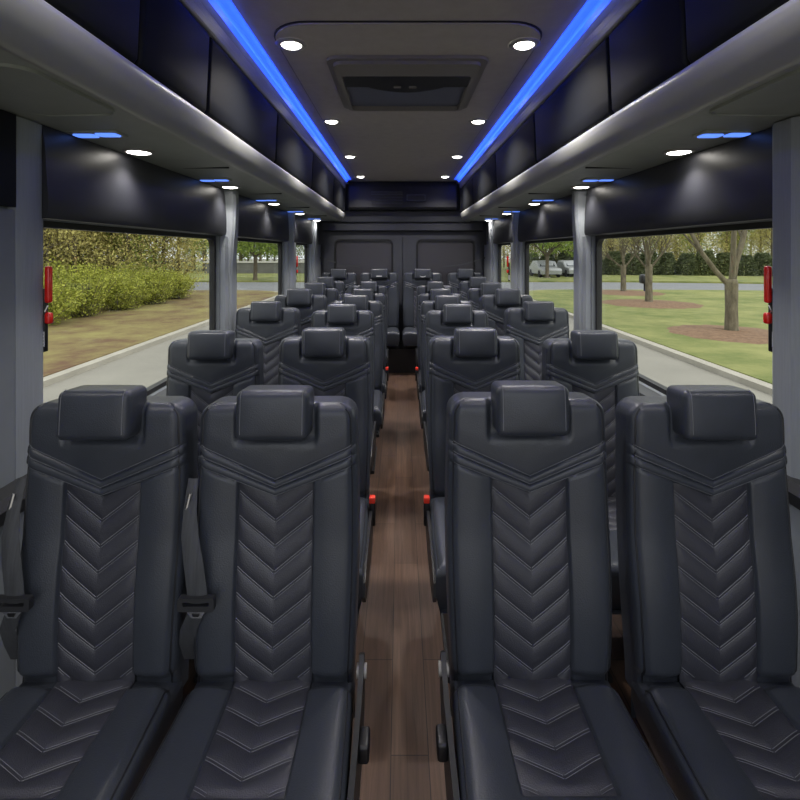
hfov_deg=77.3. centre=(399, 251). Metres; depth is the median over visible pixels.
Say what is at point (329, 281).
seat
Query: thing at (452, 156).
recessed light
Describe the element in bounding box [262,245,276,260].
tree
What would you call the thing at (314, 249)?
pillar
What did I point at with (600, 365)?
seat
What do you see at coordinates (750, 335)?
mulch ring
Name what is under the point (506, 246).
tree
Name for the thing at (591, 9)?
led strip
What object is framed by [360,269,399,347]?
seat
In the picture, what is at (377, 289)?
seat
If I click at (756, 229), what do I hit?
tree
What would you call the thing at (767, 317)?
handle
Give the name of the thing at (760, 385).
curb
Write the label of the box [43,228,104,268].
tree
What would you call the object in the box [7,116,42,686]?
pillar
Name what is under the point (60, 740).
cushion
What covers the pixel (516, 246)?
pillar
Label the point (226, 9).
led strip
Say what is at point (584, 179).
lamp
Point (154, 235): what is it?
tree
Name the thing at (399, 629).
floor
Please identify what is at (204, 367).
seat
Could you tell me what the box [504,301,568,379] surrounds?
seat
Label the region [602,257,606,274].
evergreen shrub
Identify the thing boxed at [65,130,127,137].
lamp
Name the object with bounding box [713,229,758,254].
tree
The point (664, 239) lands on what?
tree
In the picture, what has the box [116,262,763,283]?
lawn
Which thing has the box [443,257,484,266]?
strap
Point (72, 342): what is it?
verge
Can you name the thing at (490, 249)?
pillar
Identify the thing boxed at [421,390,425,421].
cushion
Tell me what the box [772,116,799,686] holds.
pillar
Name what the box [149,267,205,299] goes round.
shrub
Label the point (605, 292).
mulch ring
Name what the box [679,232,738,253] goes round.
tree
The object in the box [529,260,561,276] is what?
parked car
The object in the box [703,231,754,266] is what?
tree
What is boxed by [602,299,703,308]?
mulch ring
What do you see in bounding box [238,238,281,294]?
window
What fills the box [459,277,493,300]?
seat
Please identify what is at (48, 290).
handle
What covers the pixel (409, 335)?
cushion
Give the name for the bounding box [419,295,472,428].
seat
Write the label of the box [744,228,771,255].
tree
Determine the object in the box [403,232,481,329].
door
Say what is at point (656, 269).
evergreen shrub
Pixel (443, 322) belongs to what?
seat
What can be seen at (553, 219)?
panel
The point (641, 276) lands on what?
post box
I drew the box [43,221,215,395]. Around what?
window
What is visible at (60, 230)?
tree
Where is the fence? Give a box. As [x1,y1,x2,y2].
[203,261,303,272]
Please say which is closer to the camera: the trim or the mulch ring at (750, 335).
the trim
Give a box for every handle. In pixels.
[43,266,52,351]
[296,256,297,280]
[507,256,509,280]
[763,266,772,351]
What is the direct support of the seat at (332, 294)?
on the floor
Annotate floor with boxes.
[183,373,649,799]
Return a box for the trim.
[274,21,541,174]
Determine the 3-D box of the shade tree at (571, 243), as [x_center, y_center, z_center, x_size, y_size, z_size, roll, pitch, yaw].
[15.457,-0.724,47.183,5.097,5.819,5.736,0,0,-23]
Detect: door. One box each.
[323,232,401,337]
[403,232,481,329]
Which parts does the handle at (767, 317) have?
lever, plate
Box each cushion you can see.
[0,681,182,799]
[130,680,354,799]
[358,497,368,612]
[373,390,381,431]
[382,370,385,396]
[387,327,399,345]
[402,327,416,345]
[418,371,420,392]
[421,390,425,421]
[430,497,446,612]
[450,679,677,799]
[609,530,620,613]
[631,681,799,799]
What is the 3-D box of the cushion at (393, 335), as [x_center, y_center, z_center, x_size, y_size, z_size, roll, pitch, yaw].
[-0.275,1.057,6.375,0.538,0.169,0.550,0,0,0]
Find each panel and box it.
[0,109,15,698]
[41,124,226,235]
[238,195,288,240]
[294,215,312,243]
[493,215,512,243]
[518,194,572,240]
[584,127,771,235]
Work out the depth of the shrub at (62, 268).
17.40 m
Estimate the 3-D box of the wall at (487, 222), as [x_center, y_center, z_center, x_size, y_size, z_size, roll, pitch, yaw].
[1.230,0.280,3.225,0.050,2.540,7.550,0,0,0]
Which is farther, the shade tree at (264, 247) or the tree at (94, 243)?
the shade tree at (264, 247)
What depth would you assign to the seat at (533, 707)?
1.22 m
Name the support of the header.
attached to the wall at (321, 231)
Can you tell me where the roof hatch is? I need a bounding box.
[327,55,487,110]
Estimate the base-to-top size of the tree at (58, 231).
11.239 m
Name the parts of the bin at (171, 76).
bin door, bin door, bin door, trim, bin door, bin door, bin door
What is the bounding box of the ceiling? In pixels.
[231,0,586,183]
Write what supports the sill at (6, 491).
attached to the wall at (2, 207)
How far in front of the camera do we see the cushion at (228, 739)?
1.05 m
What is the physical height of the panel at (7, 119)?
1.898 m
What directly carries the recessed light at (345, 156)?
in the ceiling
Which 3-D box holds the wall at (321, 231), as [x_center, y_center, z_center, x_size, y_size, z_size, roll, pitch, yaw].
[0.035,0.280,7.030,2.440,2.560,0.060,0,0,0]
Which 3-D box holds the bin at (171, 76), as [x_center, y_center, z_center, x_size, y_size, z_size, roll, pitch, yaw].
[-0.913,-0.670,3.050,0.438,0.540,7.200,0,0,0]
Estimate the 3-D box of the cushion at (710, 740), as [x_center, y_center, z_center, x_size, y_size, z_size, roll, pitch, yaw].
[0.780,1.098,0.985,0.420,0.153,0.550,0,0,0]
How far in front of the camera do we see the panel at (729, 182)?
2.00 m
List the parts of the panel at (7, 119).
panel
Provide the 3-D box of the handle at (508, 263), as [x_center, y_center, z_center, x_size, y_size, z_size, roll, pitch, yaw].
[1.167,0.179,5.388,0.033,0.271,0.025,0,0,0]
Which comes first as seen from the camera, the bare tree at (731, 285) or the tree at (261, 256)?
the bare tree at (731, 285)
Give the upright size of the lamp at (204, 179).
0.014 m
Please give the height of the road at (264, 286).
0.012 m
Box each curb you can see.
[43,290,276,386]
[529,289,771,394]
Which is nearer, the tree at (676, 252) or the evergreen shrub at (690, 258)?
the evergreen shrub at (690, 258)
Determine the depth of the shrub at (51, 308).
14.76 m
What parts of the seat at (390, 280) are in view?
backrest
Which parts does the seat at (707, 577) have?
seat frame, backrest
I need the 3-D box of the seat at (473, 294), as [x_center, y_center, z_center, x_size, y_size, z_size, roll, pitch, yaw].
[0.814,0.886,4.255,0.420,1.227,0.650,0,0,0]
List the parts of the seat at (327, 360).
backrest, plate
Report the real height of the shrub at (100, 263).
1.745 m
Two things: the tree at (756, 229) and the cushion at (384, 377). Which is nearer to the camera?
the cushion at (384, 377)
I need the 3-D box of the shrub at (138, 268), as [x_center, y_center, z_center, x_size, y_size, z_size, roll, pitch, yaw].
[-11.763,1.220,21.873,2.844,1.891,2.554,0,0,8]
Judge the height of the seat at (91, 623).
1.163 m
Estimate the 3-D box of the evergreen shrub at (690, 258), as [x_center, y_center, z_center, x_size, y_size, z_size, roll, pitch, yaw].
[26.416,1.108,46.052,2.178,2.130,2.104,0,0,35]
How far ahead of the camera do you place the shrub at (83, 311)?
16.34 m
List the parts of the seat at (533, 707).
recline lever, plate, backrest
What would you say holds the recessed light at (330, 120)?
in the ceiling
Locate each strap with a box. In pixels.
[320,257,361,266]
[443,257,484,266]
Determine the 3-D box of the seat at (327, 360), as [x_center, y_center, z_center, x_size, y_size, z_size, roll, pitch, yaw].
[-0.320,0.913,1.945,0.444,1.174,0.659,0,0,0]
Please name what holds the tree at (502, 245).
on the lawn at (241, 277)
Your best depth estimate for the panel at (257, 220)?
3.98 m
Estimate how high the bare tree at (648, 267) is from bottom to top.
5.052 m
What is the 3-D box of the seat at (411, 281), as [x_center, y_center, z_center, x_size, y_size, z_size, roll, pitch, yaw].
[0.300,0.860,6.425,0.538,1.280,0.650,0,0,0]
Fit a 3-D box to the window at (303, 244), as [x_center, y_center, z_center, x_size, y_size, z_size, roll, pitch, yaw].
[-1.173,0.279,5.780,0.033,0.822,0.980,0,0,0]
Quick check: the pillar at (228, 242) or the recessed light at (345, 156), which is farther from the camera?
the recessed light at (345, 156)
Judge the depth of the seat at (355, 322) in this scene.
3.16 m
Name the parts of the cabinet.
control frame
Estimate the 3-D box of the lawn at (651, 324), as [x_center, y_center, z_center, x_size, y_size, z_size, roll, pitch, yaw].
[33.025,2.192,4.250,53.950,0.115,48.500,0,0,0]
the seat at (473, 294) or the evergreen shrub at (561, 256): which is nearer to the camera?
the seat at (473, 294)
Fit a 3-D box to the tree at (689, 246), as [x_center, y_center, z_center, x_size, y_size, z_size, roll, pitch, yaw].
[33.058,-4.199,55.201,7.265,12.920,6.606,0,0,37]
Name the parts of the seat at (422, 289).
plate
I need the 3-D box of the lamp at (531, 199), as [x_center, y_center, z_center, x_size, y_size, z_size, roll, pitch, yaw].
[1.100,-0.401,3.850,0.172,0.014,0.080,0,0,0]
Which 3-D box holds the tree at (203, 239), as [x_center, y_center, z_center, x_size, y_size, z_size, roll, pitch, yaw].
[-19.560,-4.478,52.993,6.896,13.488,7.585,0,0,19]
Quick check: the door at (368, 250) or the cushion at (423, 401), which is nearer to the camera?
the cushion at (423, 401)
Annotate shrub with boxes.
[43,256,101,312]
[43,257,127,317]
[43,274,95,325]
[66,263,138,305]
[95,269,157,310]
[108,258,151,300]
[121,264,189,304]
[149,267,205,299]
[529,253,539,274]
[540,254,556,274]
[556,251,573,274]
[602,251,626,274]
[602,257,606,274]
[625,252,644,274]
[635,250,663,274]
[657,252,678,274]
[675,253,699,275]
[690,250,719,275]
[714,252,738,275]
[737,255,758,275]
[749,252,771,275]
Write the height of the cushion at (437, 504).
0.155 m
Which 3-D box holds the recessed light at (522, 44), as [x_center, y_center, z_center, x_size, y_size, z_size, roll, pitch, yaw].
[0.560,-0.929,2.256,0.140,0.018,0.140,0,0,0]
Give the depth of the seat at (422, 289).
5.56 m
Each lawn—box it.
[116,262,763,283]
[529,289,771,383]
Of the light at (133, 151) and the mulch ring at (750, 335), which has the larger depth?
the mulch ring at (750, 335)
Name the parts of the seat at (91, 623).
tongue plate, backrest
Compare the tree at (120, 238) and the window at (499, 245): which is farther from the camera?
the tree at (120, 238)
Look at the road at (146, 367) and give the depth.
9.41 m
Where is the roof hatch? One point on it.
(362, 82)
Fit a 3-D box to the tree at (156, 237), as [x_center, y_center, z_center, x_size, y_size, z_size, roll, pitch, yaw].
[-13.701,-2.820,27.451,6.161,10.122,5.618,0,0,-45]
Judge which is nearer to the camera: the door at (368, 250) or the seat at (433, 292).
the seat at (433, 292)
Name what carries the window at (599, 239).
in the wall at (487, 222)
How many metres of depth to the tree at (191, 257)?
27.13 m
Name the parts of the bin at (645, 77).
panel, bin door, bin door, bin door, trim, bin door, bin door, bin door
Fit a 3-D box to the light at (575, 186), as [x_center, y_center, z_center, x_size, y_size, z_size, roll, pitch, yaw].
[1.115,-0.403,3.075,0.120,0.024,0.120,0,0,0]
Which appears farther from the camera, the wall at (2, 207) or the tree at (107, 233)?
the tree at (107, 233)
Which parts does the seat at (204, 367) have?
backrest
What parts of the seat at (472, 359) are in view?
plate, backrest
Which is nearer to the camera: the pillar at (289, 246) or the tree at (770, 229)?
the pillar at (289, 246)
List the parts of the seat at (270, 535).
tongue plate, backrest, plate, recline lever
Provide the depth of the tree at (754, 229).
53.95 m
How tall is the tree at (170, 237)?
10.243 m
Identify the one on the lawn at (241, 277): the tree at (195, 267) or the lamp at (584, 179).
the tree at (195, 267)
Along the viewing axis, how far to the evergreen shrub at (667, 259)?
46.21 m
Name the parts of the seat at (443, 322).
plate, backrest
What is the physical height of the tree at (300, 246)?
12.766 m
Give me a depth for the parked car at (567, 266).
43.79 m
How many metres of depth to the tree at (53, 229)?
21.36 m
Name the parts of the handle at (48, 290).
plate, lever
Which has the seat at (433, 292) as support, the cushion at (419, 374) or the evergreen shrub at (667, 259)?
the cushion at (419, 374)
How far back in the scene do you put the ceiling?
2.38 m
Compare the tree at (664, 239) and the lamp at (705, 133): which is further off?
the tree at (664, 239)
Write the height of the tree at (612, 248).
13.366 m
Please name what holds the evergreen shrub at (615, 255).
on the lawn at (241, 277)
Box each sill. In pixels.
[0,389,165,526]
[639,383,799,509]
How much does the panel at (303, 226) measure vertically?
0.294 m
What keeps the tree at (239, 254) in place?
on the lawn at (241, 277)
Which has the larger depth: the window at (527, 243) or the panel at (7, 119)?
the window at (527, 243)
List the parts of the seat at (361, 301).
backrest, plate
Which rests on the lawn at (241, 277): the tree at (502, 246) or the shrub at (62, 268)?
the tree at (502, 246)
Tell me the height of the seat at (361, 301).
1.174 m
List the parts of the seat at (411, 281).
backrest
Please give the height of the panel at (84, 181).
0.294 m
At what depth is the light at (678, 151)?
1.98 m
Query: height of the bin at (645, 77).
0.540 m
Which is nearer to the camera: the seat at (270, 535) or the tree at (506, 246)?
the seat at (270, 535)
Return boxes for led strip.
[209,0,350,181]
[454,0,610,181]
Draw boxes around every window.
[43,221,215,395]
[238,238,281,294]
[296,243,306,284]
[498,243,510,282]
[525,238,572,294]
[595,221,771,394]
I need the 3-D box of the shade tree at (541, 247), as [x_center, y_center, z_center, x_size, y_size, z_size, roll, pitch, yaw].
[12.102,-0.905,41.602,5.078,6.179,5.643,0,0,30]
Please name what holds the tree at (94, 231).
on the verge
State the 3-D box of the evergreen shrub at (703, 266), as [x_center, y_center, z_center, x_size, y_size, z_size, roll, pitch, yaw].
[28.045,0.994,45.897,2.432,2.366,2.335,0,0,24]
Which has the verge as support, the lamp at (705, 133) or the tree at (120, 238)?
the tree at (120, 238)
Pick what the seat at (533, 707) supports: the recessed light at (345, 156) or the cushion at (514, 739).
the cushion at (514, 739)
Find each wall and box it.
[0,206,318,395]
[319,184,485,332]
[486,220,771,395]
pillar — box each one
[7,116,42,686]
[220,190,238,333]
[284,212,295,294]
[309,221,320,281]
[484,221,495,282]
[511,212,522,294]
[572,190,590,329]
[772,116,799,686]
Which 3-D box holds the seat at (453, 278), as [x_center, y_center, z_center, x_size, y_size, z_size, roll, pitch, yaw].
[0.870,0.860,6.425,0.491,1.280,0.650,0,0,0]
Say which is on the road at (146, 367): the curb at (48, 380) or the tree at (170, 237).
the curb at (48, 380)
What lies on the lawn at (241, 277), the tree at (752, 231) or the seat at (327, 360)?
the tree at (752, 231)
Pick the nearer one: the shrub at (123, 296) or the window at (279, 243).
the window at (279, 243)
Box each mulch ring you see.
[602,290,664,295]
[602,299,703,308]
[667,325,767,343]
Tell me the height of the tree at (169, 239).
10.446 m
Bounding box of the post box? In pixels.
[639,274,644,290]
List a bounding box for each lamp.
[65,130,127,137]
[197,178,231,181]
[254,199,277,200]
[531,199,554,200]
[580,178,614,181]
[692,130,756,137]
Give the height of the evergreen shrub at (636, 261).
2.145 m
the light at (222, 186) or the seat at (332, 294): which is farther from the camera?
the seat at (332, 294)
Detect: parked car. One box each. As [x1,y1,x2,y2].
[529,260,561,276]
[555,260,573,276]
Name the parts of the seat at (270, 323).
backrest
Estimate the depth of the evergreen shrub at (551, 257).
47.17 m
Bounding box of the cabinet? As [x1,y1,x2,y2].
[349,182,456,210]
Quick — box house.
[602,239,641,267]
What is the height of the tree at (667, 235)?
15.486 m
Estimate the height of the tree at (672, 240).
12.817 m
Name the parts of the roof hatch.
hatch pane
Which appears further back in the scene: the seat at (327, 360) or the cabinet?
the cabinet
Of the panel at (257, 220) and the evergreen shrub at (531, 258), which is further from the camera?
the evergreen shrub at (531, 258)
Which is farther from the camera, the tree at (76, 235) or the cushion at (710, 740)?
the tree at (76, 235)
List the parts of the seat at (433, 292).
plate, backrest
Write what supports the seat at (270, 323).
on the floor
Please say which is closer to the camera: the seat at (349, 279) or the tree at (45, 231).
the seat at (349, 279)
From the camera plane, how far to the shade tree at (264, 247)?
37.52 m
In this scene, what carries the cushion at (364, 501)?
on the seat at (327, 360)
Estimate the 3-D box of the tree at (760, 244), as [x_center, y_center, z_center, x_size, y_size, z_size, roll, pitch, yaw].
[45.299,-4.393,62.314,8.115,13.332,7.400,0,0,-24]
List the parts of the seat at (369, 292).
backrest, plate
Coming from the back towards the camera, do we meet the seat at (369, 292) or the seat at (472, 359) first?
the seat at (369, 292)
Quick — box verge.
[43,290,277,376]
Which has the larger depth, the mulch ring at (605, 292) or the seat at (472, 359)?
the mulch ring at (605, 292)
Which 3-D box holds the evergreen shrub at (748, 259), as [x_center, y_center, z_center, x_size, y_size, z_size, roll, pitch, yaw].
[31.130,1.197,44.942,1.921,1.945,1.989,0,0,-10]
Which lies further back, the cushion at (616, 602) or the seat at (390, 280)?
the seat at (390, 280)
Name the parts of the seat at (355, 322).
backrest, plate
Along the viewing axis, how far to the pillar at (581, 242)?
3.21 m
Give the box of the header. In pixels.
[322,211,482,231]
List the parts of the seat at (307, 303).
backrest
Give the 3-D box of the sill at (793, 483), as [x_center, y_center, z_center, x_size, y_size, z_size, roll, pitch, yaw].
[1.161,0.710,3.215,0.083,0.100,7.530,0,0,0]
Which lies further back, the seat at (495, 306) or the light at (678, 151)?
the seat at (495, 306)
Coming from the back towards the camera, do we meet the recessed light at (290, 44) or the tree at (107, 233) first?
the tree at (107, 233)
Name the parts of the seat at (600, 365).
backrest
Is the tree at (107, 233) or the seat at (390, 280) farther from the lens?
the tree at (107, 233)
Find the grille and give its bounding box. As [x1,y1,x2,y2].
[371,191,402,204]
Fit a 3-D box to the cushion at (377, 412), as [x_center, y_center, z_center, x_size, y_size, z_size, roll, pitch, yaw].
[-0.333,1.093,3.535,0.420,0.155,0.550,0,0,0]
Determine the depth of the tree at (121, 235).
23.18 m
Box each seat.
[0,385,197,799]
[130,385,369,799]
[166,330,263,682]
[235,301,300,384]
[274,289,326,335]
[278,327,375,626]
[296,283,338,305]
[309,277,344,300]
[311,304,375,470]
[322,269,356,293]
[332,295,384,473]
[341,289,388,436]
[351,281,388,366]
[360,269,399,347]
[402,269,441,347]
[415,281,452,366]
[415,289,461,398]
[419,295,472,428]
[423,304,487,470]
[423,327,520,682]
[436,380,677,799]
[447,269,482,293]
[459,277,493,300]
[467,283,509,309]
[480,289,532,335]
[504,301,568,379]
[542,330,638,682]
[615,385,799,799]
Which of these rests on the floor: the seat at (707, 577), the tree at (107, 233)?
the seat at (707, 577)
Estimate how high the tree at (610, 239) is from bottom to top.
10.844 m
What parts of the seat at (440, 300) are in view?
plate, backrest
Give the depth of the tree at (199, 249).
56.01 m
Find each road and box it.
[43,259,771,403]
[147,282,763,290]
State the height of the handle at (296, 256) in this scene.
0.271 m
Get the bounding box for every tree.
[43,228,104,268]
[43,228,107,268]
[44,229,145,272]
[48,229,96,267]
[48,230,91,272]
[50,229,143,275]
[51,232,176,274]
[55,230,97,274]
[55,231,128,269]
[64,231,117,270]
[66,233,161,273]
[90,232,171,271]
[105,233,207,291]
[109,235,188,273]
[124,237,176,272]
[137,236,208,289]
[143,237,205,273]
[174,238,208,269]
[182,238,208,270]
[197,239,241,270]
[237,241,273,260]
[237,241,277,279]
[240,245,277,260]
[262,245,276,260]
[296,245,303,257]
[501,245,534,256]
[501,246,510,266]
[501,246,510,268]
[529,241,572,277]
[545,241,573,273]
[602,237,641,290]
[602,238,642,270]
[602,239,641,270]
[606,234,683,301]
[631,234,695,259]
[639,235,682,250]
[657,233,694,261]
[664,239,702,258]
[674,232,724,255]
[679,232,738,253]
[683,230,747,330]
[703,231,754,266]
[706,231,752,251]
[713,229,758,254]
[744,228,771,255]
[744,229,770,252]
[744,229,770,254]
[749,229,770,268]
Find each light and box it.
[122,148,154,155]
[220,185,239,188]
[275,38,306,50]
[322,118,340,123]
[343,155,356,157]
[450,155,463,157]
[468,118,487,123]
[508,38,539,50]
[571,185,591,188]
[662,148,695,155]
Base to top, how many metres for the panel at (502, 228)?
0.294 m
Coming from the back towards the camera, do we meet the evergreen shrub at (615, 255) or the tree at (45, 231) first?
the evergreen shrub at (615, 255)
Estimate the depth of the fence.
49.94 m
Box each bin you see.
[0,0,346,221]
[458,0,799,221]
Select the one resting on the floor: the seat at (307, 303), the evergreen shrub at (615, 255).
the seat at (307, 303)
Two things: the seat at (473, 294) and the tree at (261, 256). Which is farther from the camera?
the tree at (261, 256)
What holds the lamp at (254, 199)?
attached to the bin at (171, 76)
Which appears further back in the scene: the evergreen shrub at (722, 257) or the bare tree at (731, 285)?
the evergreen shrub at (722, 257)
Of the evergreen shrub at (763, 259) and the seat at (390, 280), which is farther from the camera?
the evergreen shrub at (763, 259)
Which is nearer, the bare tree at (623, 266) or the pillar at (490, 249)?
the pillar at (490, 249)

